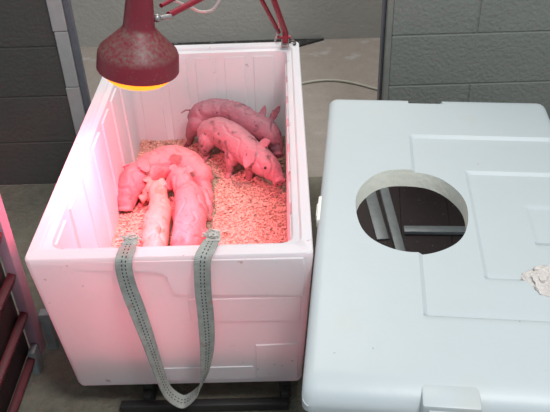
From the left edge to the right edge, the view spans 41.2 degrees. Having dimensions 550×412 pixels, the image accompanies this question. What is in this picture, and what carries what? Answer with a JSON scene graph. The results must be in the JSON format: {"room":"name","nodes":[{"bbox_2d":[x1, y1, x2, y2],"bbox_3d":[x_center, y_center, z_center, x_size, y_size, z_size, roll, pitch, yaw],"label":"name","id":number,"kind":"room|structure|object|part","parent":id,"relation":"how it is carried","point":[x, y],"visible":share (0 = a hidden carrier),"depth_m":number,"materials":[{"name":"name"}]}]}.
{"room":"farm building","nodes":[
{"label":"farm building","id":0,"kind":"room"},
{"bbox_2d":[0,38,379,411],"bbox_3d":[-0.131,0.453,2.312,4.600,0.100,4.560,-2,36,1],"label":"floor","id":1,"kind":"structure","parent":0,"point":[57,388],"depth_m":2.86,"materials":[{"name":"concrete"}]},
{"bbox_2d":[0,195,59,411],"bbox_3d":[-0.732,0.518,1.631,0.070,0.632,1.181,-1,36,2],"label":"pen","id":2,"kind":"object","parent":1,"relation":"on","point":[14,349],"visible":0.95,"depth_m":2.05,"materials":[{"name":"red metal"}]},
{"bbox_3d":[-0.726,0.194,2.052,0.031,0.602,0.048,-2,36,1],"label":"post","id":3,"kind":"part","parent":2,"relation":"part of","materials":[{"name":"metal"}]},
{"bbox_3d":[-0.690,0.377,2.238,0.030,0.147,0.030,-2,36,1],"label":"leg","id":4,"kind":"part","parent":2,"relation":"part of","materials":[{"name":"metal"}]},
{"bbox_2d":[120,381,290,411],"bbox_3d":[-0.215,0.203,2.499,0.518,0.092,1.164,-2,36,1],"label":"base frame","id":5,"kind":"object","parent":1,"relation":"on","point":[148,404],"visible":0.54,"depth_m":2.04,"materials":[{"name":"black metal"}]},
{"bbox_3d":[-0.359,0.192,2.521,0.032,0.092,1.115,-2,36,1],"label":"rail","id":6,"kind":"part","parent":5,"relation":"part of","materials":[{"name":"black metal"}]},
{"bbox_2d":[25,42,312,385],"bbox_3d":[-0.244,-0.041,2.345,0.682,0.485,1.225,-2,36,1],"label":"box","id":7,"kind":"object","parent":5,"relation":"on","point":[260,292],"visible":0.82,"depth_m":1.93,"materials":[{"name":"white plastic"}]},
{"bbox_2d":[115,228,220,408],"bbox_3d":[-0.244,0.297,1.863,0.246,0.520,0.124,-2,36,1],"label":"strap","id":8,"kind":"object","parent":7,"relation":"hanging from","point":[131,295],"visible":1,"depth_m":1.78,"materials":[{"name":"grey fabric"}]},
{"bbox_2d":[96,0,295,90],"bbox_3d":[-0.108,-0.501,2.628,0.321,1.104,1.647,7,37,13],"label":"heat lamp","id":9,"kind":"object","parent":7,"relation":"attached to","point":[135,57],"visible":0.89,"depth_m":1.81,"materials":[{"name":"red metal"}]},
{"bbox_3d":[-0.355,-0.442,1.831,0.212,0.250,0.211,-2,36,1],"label":"lamp shade","id":10,"kind":"part","parent":9,"relation":"part of","materials":[{"name":"red metal"}]},
{"bbox_3d":[-0.355,-0.395,1.865,0.176,0.181,0.176,-2,36,1],"label":"bulb","id":11,"kind":"part","parent":9,"relation":"part of","materials":[{"name":"orange"}]},
{"bbox_3d":[-0.176,-0.631,2.036,0.011,0.045,0.524,14,39,21],"label":"arm","id":12,"kind":"part","parent":9,"relation":"part of","materials":[{"name":"red metal"}]},
{"bbox_3d":[-0.155,-0.610,2.056,0.017,0.052,0.521,15,39,22],"label":"arm","id":13,"kind":"part","parent":9,"relation":"part of","materials":[{"name":"red metal"}]},
{"bbox_3d":[-0.079,-0.532,2.684,0.220,1.087,1.532,4,36,9],"label":"power cord","id":14,"kind":"part","parent":9,"relation":"part of","materials":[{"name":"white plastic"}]},
{"bbox_3d":[-0.040,-0.680,2.447,0.015,0.326,0.278,12,38,18],"label":"arm","id":15,"kind":"part","parent":9,"relation":"part of","materials":[{"name":"red metal"}]},
{"bbox_3d":[-0.001,-0.680,2.449,0.020,0.334,0.275,8,37,13],"label":"arm","id":16,"kind":"part","parent":9,"relation":"part of","materials":[{"name":"red metal"}]},
{"bbox_2d":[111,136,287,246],"bbox_3d":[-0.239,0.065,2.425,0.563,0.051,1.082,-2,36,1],"label":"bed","id":17,"kind":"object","parent":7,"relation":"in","point":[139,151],"visible":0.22,"depth_m":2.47,"materials":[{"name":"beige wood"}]},
{"bbox_2d":[114,138,286,246],"bbox_3d":[-0.240,0.051,2.415,0.557,0.029,1.077,-2,36,1],"label":"wood shavings","id":18,"kind":"object","parent":17,"relation":"on","point":[245,198],"visible":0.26,"depth_m":2.47},
{"bbox_2d":[138,176,171,246],"bbox_3d":[-0.376,0.054,2.328,0.108,0.111,0.404,-8,36,-8],"label":"piglet","id":19,"kind":"object","parent":18,"relation":"on","point":[157,220],"visible":0.8,"depth_m":2.32,"materials":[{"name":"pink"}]},
{"bbox_2d":[117,145,213,211],"bbox_3d":[-0.375,-0.103,2.522,0.329,0.141,0.286,-2,36,1],"label":"piglet","id":20,"kind":"object","parent":18,"relation":"on","point":[155,164],"visible":0.73,"depth_m":2.50,"materials":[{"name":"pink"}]},
{"bbox_2d":[165,164,212,245],"bbox_3d":[-0.270,0.023,2.354,0.152,0.122,0.439,-8,36,-8],"label":"piglet","id":21,"kind":"object","parent":18,"relation":"on","point":[193,203],"visible":0.85,"depth_m":2.33,"materials":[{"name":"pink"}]},
{"bbox_2d":[181,98,283,158],"bbox_3d":[-0.141,-0.280,2.693,0.434,0.220,0.166,15,39,23],"label":"piglet","id":22,"kind":"object","parent":18,"relation":"on","point":[260,126],"visible":0.73,"depth_m":2.63,"materials":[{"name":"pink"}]},
{"bbox_2d":[197,117,285,186],"bbox_3d":[-0.125,-0.187,2.601,0.139,0.181,0.434,-29,44,-32],"label":"piglet","id":23,"kind":"object","parent":18,"relation":"on","point":[239,145],"visible":1,"depth_m":2.55,"materials":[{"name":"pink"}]},
{"bbox_3d":[0.027,0.181,2.514,0.032,0.092,1.115,-2,36,1],"label":"rail","id":24,"kind":"part","parent":5,"relation":"part of","materials":[{"name":"black metal"}]},
{"bbox_2d":[172,38,323,46],"bbox_3d":[-0.191,-0.881,4.060,0.930,0.012,0.155,-2,36,1],"label":"strip","id":25,"kind":"object","parent":1,"relation":"on","point":[302,42],"visible":0.22,"depth_m":4.10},
{"bbox_2d":[302,79,377,89],"bbox_3d":[0.353,-0.583,3.616,0.767,0.013,0.170,4,36,9],"label":"cable","id":26,"kind":"object","parent":1,"relation":"on","point":[318,80],"visible":0.55,"depth_m":3.67,"materials":[{"name":"beige plastic"}]},
{"bbox_2d":[356,186,465,254],"bbox_3d":[0.485,0.144,2.187,0.610,0.506,1.533,2,36,6],"label":"hole","id":27,"kind":"object","parent":1,"relation":"on","point":[423,221],"visible":0.16,"depth_m":2.70,"materials":[{"name":"metal"}]},
{"bbox_2d":[302,99,549,411],"bbox_3d":[0.443,0.034,1.849,0.679,0.069,1.221,2,36,6],"label":"lid","id":28,"kind":"object","parent":27,"relation":"on","point":[464,326],"visible":1,"depth_m":1.66,"materials":[{"name":"plastic"}]},
{"bbox_2d":[71,0,381,46],"bbox_3d":[0.133,-1.731,3.608,4.000,2.097,0.100,-2,36,1],"label":"wall","id":29,"kind":"structure","parent":0,"point":[95,20],"depth_m":4.05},
{"bbox_2d":[0,0,549,184],"bbox_3d":[-0.167,-0.961,2.477,4.600,1.998,0.140,-2,36,1],"label":"wall","id":30,"kind":"structure","parent":0,"point":[492,51],"depth_m":2.71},
{"bbox_2d":[46,0,85,136],"bbox_3d":[-0.780,-0.899,2.440,0.053,1.978,0.032,-2,36,1],"label":"trim","id":31,"kind":"structure","parent":30,"relation":"attached to","point":[55,7],"depth_m":2.69,"materials":[{"name":"paint"}]},
{"bbox_2d":[62,0,90,113],"bbox_3d":[-0.741,-0.909,2.437,0.026,1.997,0.024,-2,36,1],"label":"trim","id":32,"kind":"structure","parent":30,"relation":"attached to","point":[67,6],"depth_m":2.68,"materials":[{"name":"metal"}]},
{"bbox_2d":[377,0,386,99],"bbox_3d":[0.383,-0.967,2.455,0.010,1.997,0.050,-2,36,1],"label":"trim","id":33,"kind":"structure","parent":30,"relation":"attached to","point":[384,2],"depth_m":2.72,"materials":[{"name":"metal"}]},
{"bbox_2d":[381,0,393,99],"bbox_3d":[0.398,-0.958,2.441,0.020,1.997,0.084,-2,36,1],"label":"trim","id":34,"kind":"structure","parent":30,"relation":"attached to","point":[390,3],"depth_m":2.67,"materials":[{"name":"grey metal"}]}
]}

